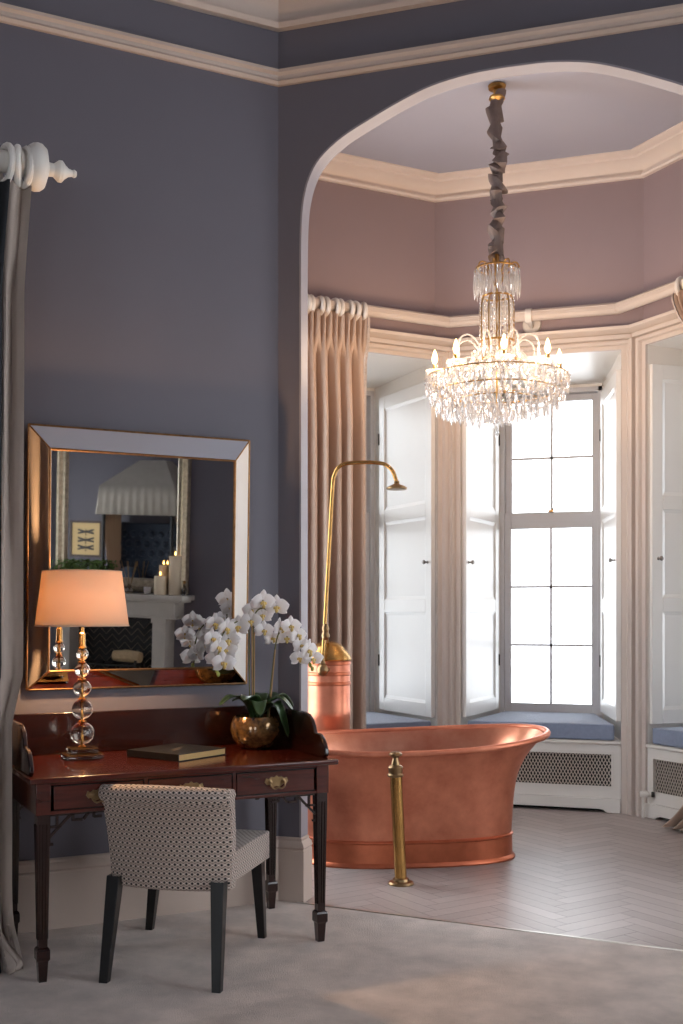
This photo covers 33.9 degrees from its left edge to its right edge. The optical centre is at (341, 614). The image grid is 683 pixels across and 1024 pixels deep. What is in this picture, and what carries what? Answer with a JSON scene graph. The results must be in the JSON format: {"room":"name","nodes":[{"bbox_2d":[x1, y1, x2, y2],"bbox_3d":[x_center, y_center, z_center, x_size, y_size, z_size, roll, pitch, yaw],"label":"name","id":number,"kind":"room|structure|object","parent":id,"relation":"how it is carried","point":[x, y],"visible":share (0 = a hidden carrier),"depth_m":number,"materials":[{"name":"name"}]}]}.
{"room":"bedroom","nodes":[
{"label":"bedroom","id":0,"kind":"room"},
{"bbox_2d":[0,0,277,860],"bbox_3d":[-1.651,-0.900,4.906,2.864,4.560,0.300,0,0,-27],"label":"wall","id":1,"kind":"structure","parent":0,"point":[151,289],"depth_m":5.13,"materials":[{"name":"paint"}]},
{"bbox_2d":[0,142,76,191],"bbox_3d":[-1.856,-1.781,4.327,1.594,0.188,0.493,0,0,-25],"label":"pole","id":2,"kind":"object","parent":1,"relation":"attached to","point":[43,169],"visible":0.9,"depth_m":4.40,"materials":[{"name":"white paint"}]},
{"bbox_2d":[0,179,9,972],"bbox_3d":[-1.554,-0.169,4.233,0.590,3.073,0.220,0,0,-30],"label":"drape","id":3,"kind":"object","parent":2,"relation":"hanging from","point":[4,183],"depth_m":4.39,"materials":[{"name":"grey fabric"}]},
{"bbox_2d":[0,142,33,974],"bbox_3d":[-1.516,-0.240,4.260,0.683,3.229,0.248,0,0,-28],"label":"curtain","id":4,"kind":"object","parent":2,"relation":"hanging from","point":[15,196],"visible":0.95,"depth_m":4.41,"materials":[{"name":"beige fabric"}]},
{"bbox_2d":[26,423,249,690],"bbox_3d":[-0.893,-0.248,5.058,1.033,1.156,0.091,0,0,-27],"label":"wall mirror","id":5,"kind":"object","parent":1,"relation":"attached to","point":[168,512],"visible":0.93,"depth_m":5.04,"materials":[{"name":"silver metal"}]},
{"bbox_2d":[50,450,234,669],"bbox_3d":[-0.886,-0.237,5.045,0.858,0.967,0.006,0,2,-27],"label":"mirror glass","id":6,"kind":"object","parent":5,"relation":"on","point":[165,520],"depth_m":5.05,"materials":[{"name":"mirror"}]},
{"bbox_2d":[18,834,312,933],"bbox_3d":[-1.500,1.223,4.791,3.028,0.306,0.126,0,0,-25],"label":"baseboard","id":7,"kind":"structure","parent":1,"relation":"attached to","point":[77,884],"depth_m":5.00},
{"bbox_2d":[154,0,461,31],"bbox_3d":[1.100,-3.001,4.464,7.865,0.361,1.740,0,0,3],"label":"crown molding","id":8,"kind":"structure","parent":1,"relation":"attached to","point":[273,15],"depth_m":5.30,"materials":[{"name":"beige paint"}]},
{"bbox_2d":[0,901,682,1023],"bbox_3d":[-0.181,1.392,0.089,7.600,0.036,10.057,0,0,18],"label":"floor","id":9,"kind":"structure","parent":0,"point":[369,967],"depth_m":4.26,"materials":[{"name":"fabric"}]},
{"bbox_2d":[12,705,337,982],"bbox_3d":[-0.744,0.899,4.733,1.273,0.949,0.730,0,0,-27],"label":"writing desk","id":10,"kind":"object","parent":9,"relation":"on","point":[48,785],"visible":0.8,"depth_m":4.69,"materials":[{"name":"brown wood"}]},
{"bbox_2d":[34,569,129,760],"bbox_3d":[-1.091,0.209,4.714,0.392,0.790,0.392,0,0,-27],"label":"table lamp","id":11,"kind":"object","parent":10,"relation":"on","point":[81,598],"visible":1,"depth_m":4.59,"materials":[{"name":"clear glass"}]},
{"bbox_2d":[127,743,225,761],"bbox_3d":[-0.707,0.589,4.813,0.300,0.030,0.300,0,0,35],"label":"book","id":12,"kind":"object","parent":10,"relation":"on","point":[177,752],"visible":1,"depth_m":4.75,"materials":[{"name":"black paper"}]},
{"bbox_2d":[230,714,282,748],"bbox_3d":[-0.388,0.531,5.099,0.238,0.146,0.238,0,0,-27],"label":"bowl","id":13,"kind":"object","parent":10,"relation":"on","point":[249,731],"depth_m":5.01,"materials":[{"name":"gold metal"}]},
{"bbox_2d":[204,589,323,748],"bbox_3d":[-0.349,0.244,5.106,0.593,0.720,0.260,0,0,-27],"label":"potted orchid","id":14,"kind":"object","parent":10,"relation":"on","point":[256,729],"visible":1,"depth_m":5.07,"materials":[{"name":"white plant"}]},
{"bbox_2d":[98,784,268,992],"bbox_3d":[-0.640,1.004,4.491,0.617,0.740,0.728,0,0,14],"label":"desk chair","id":15,"kind":"object","parent":9,"relation":"on","point":[161,837],"visible":1,"depth_m":4.20,"materials":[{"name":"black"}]},
{"bbox_2d":[364,352,436,725],"bbox_3d":[-0.076,-0.370,8.413,2.130,3.500,1.200,0,0,-27],"label":"wall","id":16,"kind":"structure","parent":0,"point":[386,374],"depth_m":8.59,"materials":[{"name":"white paint"}]},
{"bbox_2d":[366,390,373,711],"bbox_3d":[-0.258,-0.458,8.769,1.120,2.675,0.140,0,0,-27],"label":"window","id":17,"kind":"structure","parent":16,"relation":"in","point":[369,394],"depth_m":8.97,"materials":[{"name":"grey paint"}]},
{"bbox_2d":[378,379,434,717],"bbox_3d":[0.466,-0.482,8.483,0.080,2.455,0.810,0,0,-26],"label":"window shutter","id":18,"kind":"object","parent":16,"relation":"attached to","point":[406,436],"visible":0.98,"depth_m":8.44,"materials":[{"name":"white wood"}]},
{"bbox_2d":[365,337,452,725],"bbox_3d":[0.199,-0.279,7.845,1.343,3.317,0.062,0,0,-27],"label":"trim","id":19,"kind":"structure","parent":16,"relation":"attached to","point":[376,345],"depth_m":8.12,"materials":[{"name":"beige paint"}]},
{"bbox_2d":[448,352,449,724],"bbox_3d":[0.789,-0.278,8.158,0.060,3.315,0.060,0,0,18],"label":"trim","id":20,"kind":"structure","parent":16,"relation":"attached to","point":[448,352],"depth_m":8.13,"materials":[{"name":"beige paint"}]},
{"bbox_2d":[278,0,682,836],"bbox_3d":[1.822,-0.900,4.771,6.700,4.560,0.088,0,0,18],"label":"wall","id":21,"kind":"structure","parent":0,"point":[311,115],"depth_m":5.33,"materials":[{"name":"paint"}]},
{"bbox_2d":[0,2,682,86],"bbox_3d":[1.105,-2.591,4.603,7.865,0.071,1.473,0,0,3],"label":"crown molding","id":22,"kind":"structure","parent":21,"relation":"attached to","point":[13,15],"depth_m":5.07,"materials":[{"name":"beige paint"}]},
{"bbox_2d":[297,902,682,950],"bbox_3d":[0.703,1.375,4.916,2.026,0.010,0.030,0,0,25],"label":"trim","id":23,"kind":"structure","parent":21,"relation":"attached to","point":[297,902],"depth_m":4.90,"materials":[{"name":"beige wood"}]},
{"bbox_2d":[299,60,682,837],"bbox_3d":[0.767,-0.555,5.116,2.011,3.870,0.094,0,0,18],"label":"trim","id":24,"kind":"structure","parent":21,"relation":"attached to","point":[439,87],"depth_m":5.38,"materials":[{"name":"paint"}]},
{"bbox_2d":[306,806,682,948],"bbox_3d":[0.894,1.380,6.433,4.659,0.001,4.563,0,0,18],"label":"floor","id":25,"kind":"structure","parent":0,"point":[660,879],"depth_m":5.74,"materials":[{"name":"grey wood"}]},
{"bbox_2d":[308,641,351,729],"bbox_3d":[-0.083,0.770,6.930,0.296,1.220,0.296,0,0,18],"label":"boiler","id":26,"kind":"object","parent":25,"relation":"on","point":[328,695],"visible":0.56,"depth_m":6.81,"materials":[{"name":"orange metal"}]},
{"bbox_2d":[317,460,406,676],"bbox_3d":[0.134,-0.277,6.737,0.542,1.294,0.222,0,0,18],"label":"shower riser","id":27,"kind":"object","parent":26,"relation":"attached to","point":[322,669],"visible":1,"depth_m":6.72,"materials":[{"name":"gold metal"}]},
{"bbox_2d":[388,751,413,886],"bbox_3d":[0.304,1.040,5.746,0.134,0.681,0.132,0,0,18],"label":"post","id":28,"kind":"object","parent":25,"relation":"on","point":[395,773],"visible":1,"depth_m":5.72,"materials":[{"name":"gold metal"}]},
{"bbox_2d":[308,724,550,868],"bbox_3d":[0.390,1.014,6.400,1.637,0.732,0.847,0,0,-8],"label":"bathtub","id":29,"kind":"object","parent":25,"relation":"on","point":[459,781],"visible":0.78,"depth_m":6.12,"materials":[{"name":"orange metal"}]},
{"bbox_2d":[513,737,620,812],"bbox_3d":[1.552,1.129,8.411,1.130,0.499,0.974,0,0,18],"label":"radiator cover","id":30,"kind":"object","parent":25,"relation":"on","point":[580,774],"visible":0.6,"depth_m":7.92,"materials":[{"name":"white paint"}]},
{"bbox_2d":[468,711,613,739],"bbox_3d":[1.546,0.821,8.394,1.040,0.112,0.898,0,0,18],"label":"seat cushion","id":31,"kind":"object","parent":30,"relation":"on","point":[585,726],"visible":0.78,"depth_m":8.05,"materials":[{"name":"fabric"}]},
{"bbox_2d":[516,749,613,788],"bbox_3d":[1.458,1.085,7.964,0.930,0.254,0.030,0,0,18],"label":"grille","id":32,"kind":"object","parent":30,"relation":"attached to","point":[541,768],"depth_m":7.94,"materials":[{"name":"white metal"}]},
{"bbox_2d":[640,791,654,817],"bbox_3d":[2.073,1.286,7.591,0.097,0.186,0.043,0,0,18],"label":"radiator valve","id":33,"kind":"object","parent":25,"relation":"on","point":[643,794],"visible":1,"depth_m":7.58,"materials":[{"name":"white paint"}]},
{"bbox_2d":[645,744,682,819],"bbox_3d":[2.749,1.129,7.367,0.974,0.499,1.093,0,0,-27],"label":"window bench","id":34,"kind":"object","parent":25,"relation":"on","point":[665,763],"visible":1,"depth_m":7.51,"materials":[{"name":"white paint"}]},
{"bbox_2d":[651,756,682,799],"bbox_3d":[2.313,1.085,7.197,0.006,0.254,0.913,0,0,-27],"label":"grille","id":35,"kind":"object","parent":34,"relation":"attached to","point":[670,768],"depth_m":7.51,"materials":[{"name":"white metal"}]},
{"bbox_2d":[652,727,682,747],"bbox_3d":[2.733,0.821,7.359,0.898,0.112,1.004,0,0,-27],"label":"seat cushion","id":36,"kind":"object","parent":34,"relation":"on","point":[666,736],"visible":1,"depth_m":7.48,"materials":[{"name":"fabric"}]},
{"bbox_3d":[-0.013,1.130,8.287,1.122,0.499,0.974,0,0,-27],"label":"window bench","id":37,"kind":"object","parent":25,"relation":"on","visible":0},
{"bbox_2d":[366,711,430,728],"bbox_3d":[-0.005,0.821,8.271,1.020,0.112,0.898,0,0,-27],"label":"seat cushion","id":38,"kind":"object","parent":37,"relation":"on","point":[373,719],"visible":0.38,"depth_m":8.07,"materials":[{"name":"fabric"}]},
{"bbox_2d":[308,159,682,338],"bbox_3d":[1.272,-2.581,7.650,3.948,1.198,1.303,0,0,18],"label":"wall","id":39,"kind":"structure","parent":0,"point":[609,242],"depth_m":7.99,"materials":[{"name":"paint"}]},
{"bbox_2d":[315,278,682,332],"bbox_3d":[1.220,-2.087,7.530,3.010,0.146,1.061,0,0,18],"label":"pole","id":40,"kind":"object","parent":39,"relation":"attached to","point":[531,318],"visible":0.91,"depth_m":7.81,"materials":[{"name":"white paint"}]},
{"bbox_2d":[308,294,369,728],"bbox_3d":[-0.114,-0.404,7.610,0.699,3.528,0.176,0,0,-27],"label":"curtain","id":41,"kind":"object","parent":40,"relation":"hanging from","point":[337,372],"visible":0.57,"depth_m":7.61,"materials":[{"name":"beige fabric"}]},
{"bbox_2d":[662,276,682,830],"bbox_3d":[2.303,-0.404,6.908,0.181,3.528,0.876,0,0,-27],"label":"curtain","id":42,"kind":"object","parent":40,"relation":"hanging from","point":[676,821],"visible":1,"depth_m":7.12,"materials":[{"name":"beige fabric"}]},
{"bbox_2d":[318,121,682,202],"bbox_3d":[0.943,-3.111,6.642,3.595,0.139,2.923,0,0,18],"label":"crown molding","id":43,"kind":"structure","parent":39,"relation":"attached to","point":[664,149],"depth_m":7.91,"materials":[{"name":"beige paint"}]},
{"bbox_2d":[367,309,677,346],"bbox_3d":[1.231,-1.962,7.492,3.758,0.067,1.347,0,0,18],"label":"trim","id":44,"kind":"structure","parent":39,"relation":"attached to","point":[670,315],"depth_m":7.88,"materials":[{"name":"beige paint"}]},
{"bbox_2d":[340,72,682,172],"bbox_3d":[0.447,-3.230,2.011,8.000,0.100,14.500,0,0,18],"label":"ceiling","id":45,"kind":"structure","parent":0,"point":[549,115],"depth_m":7.25,"materials":[{"name":"paint"}]},
{"bbox_2d":[426,82,568,411],"bbox_3d":[0.933,-2.119,6.720,0.872,2.118,0.870,0,0,11],"label":"chandelier","id":46,"kind":"object","parent":45,"relation":"hanging from","point":[494,112],"visible":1,"depth_m":6.69,"materials":[{"name":"gold metal"}]},
{"bbox_2d":[433,363,436,371],"bbox_3d":[0.561,-1.486,6.732,0.027,0.048,0.027,0,0,2],"label":"candle","id":47,"kind":"object","parent":46,"relation":"on","point":[434,365],"depth_m":6.72,"materials":[{"name":"white metal"}]},
{"bbox_2d":[448,373,451,380],"bbox_3d":[0.679,-1.486,6.991,0.027,0.048,0.027,0,0,-43],"label":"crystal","id":48,"kind":"object","parent":46,"relation":"on","point":[449,374],"depth_m":6.98,"materials":[{"name":"glass"}]},
{"bbox_2d":[454,353,457,361],"bbox_3d":[0.661,-1.486,6.466,0.027,0.048,0.027,0,0,-43],"label":"candle","id":49,"kind":"object","parent":46,"relation":"on","point":[455,354],"depth_m":6.46,"materials":[{"name":"white metal"}]},
{"bbox_2d":[502,348,505,357],"bbox_3d":[0.920,-1.486,6.348,0.027,0.048,0.027,0,0,2],"label":"candle","id":50,"kind":"object","parent":46,"relation":"on","point":[503,349],"depth_m":6.34,"materials":[{"name":"white metal"}]},
{"bbox_2d":[533,372,536,379],"bbox_3d":[1.204,-1.486,6.974,0.027,0.048,0.027,0,0,-43],"label":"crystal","id":51,"kind":"object","parent":46,"relation":"on","point":[534,373],"depth_m":6.96,"materials":[{"name":"glass"}]},
{"bbox_2d":[545,352,549,361],"bbox_3d":[1.187,-1.486,6.448,0.027,0.048,0.027,0,0,-43],"label":"candle","id":52,"kind":"object","parent":46,"relation":"on","point":[547,355],"depth_m":6.44,"materials":[{"name":"white metal"}]},
{"bbox_2d":[557,363,561,370],"bbox_3d":[1.305,-1.486,6.707,0.027,0.048,0.027,0,0,2],"label":"candle","id":53,"kind":"object","parent":46,"relation":"on","point":[558,364],"depth_m":6.70,"materials":[{"name":"white metal"}]},
{"bbox_2d":[461,350,620,740],"bbox_3d":[1.551,-0.370,8.560,1.815,3.500,1.200,0,0,18],"label":"wall","id":54,"kind":"structure","parent":0,"point":[588,369],"depth_m":8.39,"materials":[{"name":"white paint"}]},
{"bbox_2d":[462,380,499,716],"bbox_3d":[1.085,-0.482,8.514,0.080,2.455,0.816,0,0,25],"label":"window shutter","id":55,"kind":"object","parent":54,"relation":"attached to","point":[480,427],"visible":0.94,"depth_m":8.49,"materials":[{"name":"white wood"}]},
{"bbox_2d":[445,334,631,814],"bbox_3d":[1.393,-0.279,7.947,1.333,3.317,0.062,0,0,18],"label":"trim","id":56,"kind":"structure","parent":54,"relation":"attached to","point":[612,342],"depth_m":7.78,"materials":[{"name":"beige paint"}]},
{"bbox_2d":[500,386,601,717],"bbox_3d":[1.675,-0.458,8.940,0.805,2.675,0.140,0,0,18],"label":"window","id":57,"kind":"structure","parent":54,"relation":"in","point":[509,521],"depth_m":8.95,"materials":[{"name":"grey paint"}]},
{"bbox_2d":[599,370,620,721],"bbox_3d":[1.950,-0.482,8.228,0.080,2.455,0.830,0,0,6],"label":"window shutter","id":58,"kind":"object","parent":54,"relation":"attached to","point":[610,396],"visible":1,"depth_m":8.11,"materials":[{"name":"white wood"}]},
{"bbox_2d":[628,338,631,814],"bbox_3d":[2.016,-0.278,7.757,0.060,3.315,0.060,0,0,18],"label":"trim","id":59,"kind":"structure","parent":54,"relation":"attached to","point":[631,338],"depth_m":7.74,"materials":[{"name":"beige paint"}]},
{"bbox_2d":[648,334,682,743],"bbox_3d":[2.876,-0.370,7.429,1.200,3.500,1.860,0,0,-27],"label":"wall","id":60,"kind":"structure","parent":0,"point":[669,351],"depth_m":7.66,"materials":[{"name":"white paint"}]},
{"bbox_2d":[632,318,682,816],"bbox_3d":[2.321,-0.279,7.129,0.062,3.317,1.317,0,0,-27],"label":"trim","id":61,"kind":"structure","parent":60,"relation":"attached to","point":[641,339],"depth_m":7.67,"materials":[{"name":"beige paint"}]},
{"bbox_2d":[650,364,682,723],"bbox_3d":[2.502,-0.482,7.750,0.817,2.455,0.080,0,0,-19],"label":"window shutter","id":62,"kind":"object","parent":60,"relation":"attached to","point":[666,381],"visible":1,"depth_m":7.67,"materials":[{"name":"white wood"}]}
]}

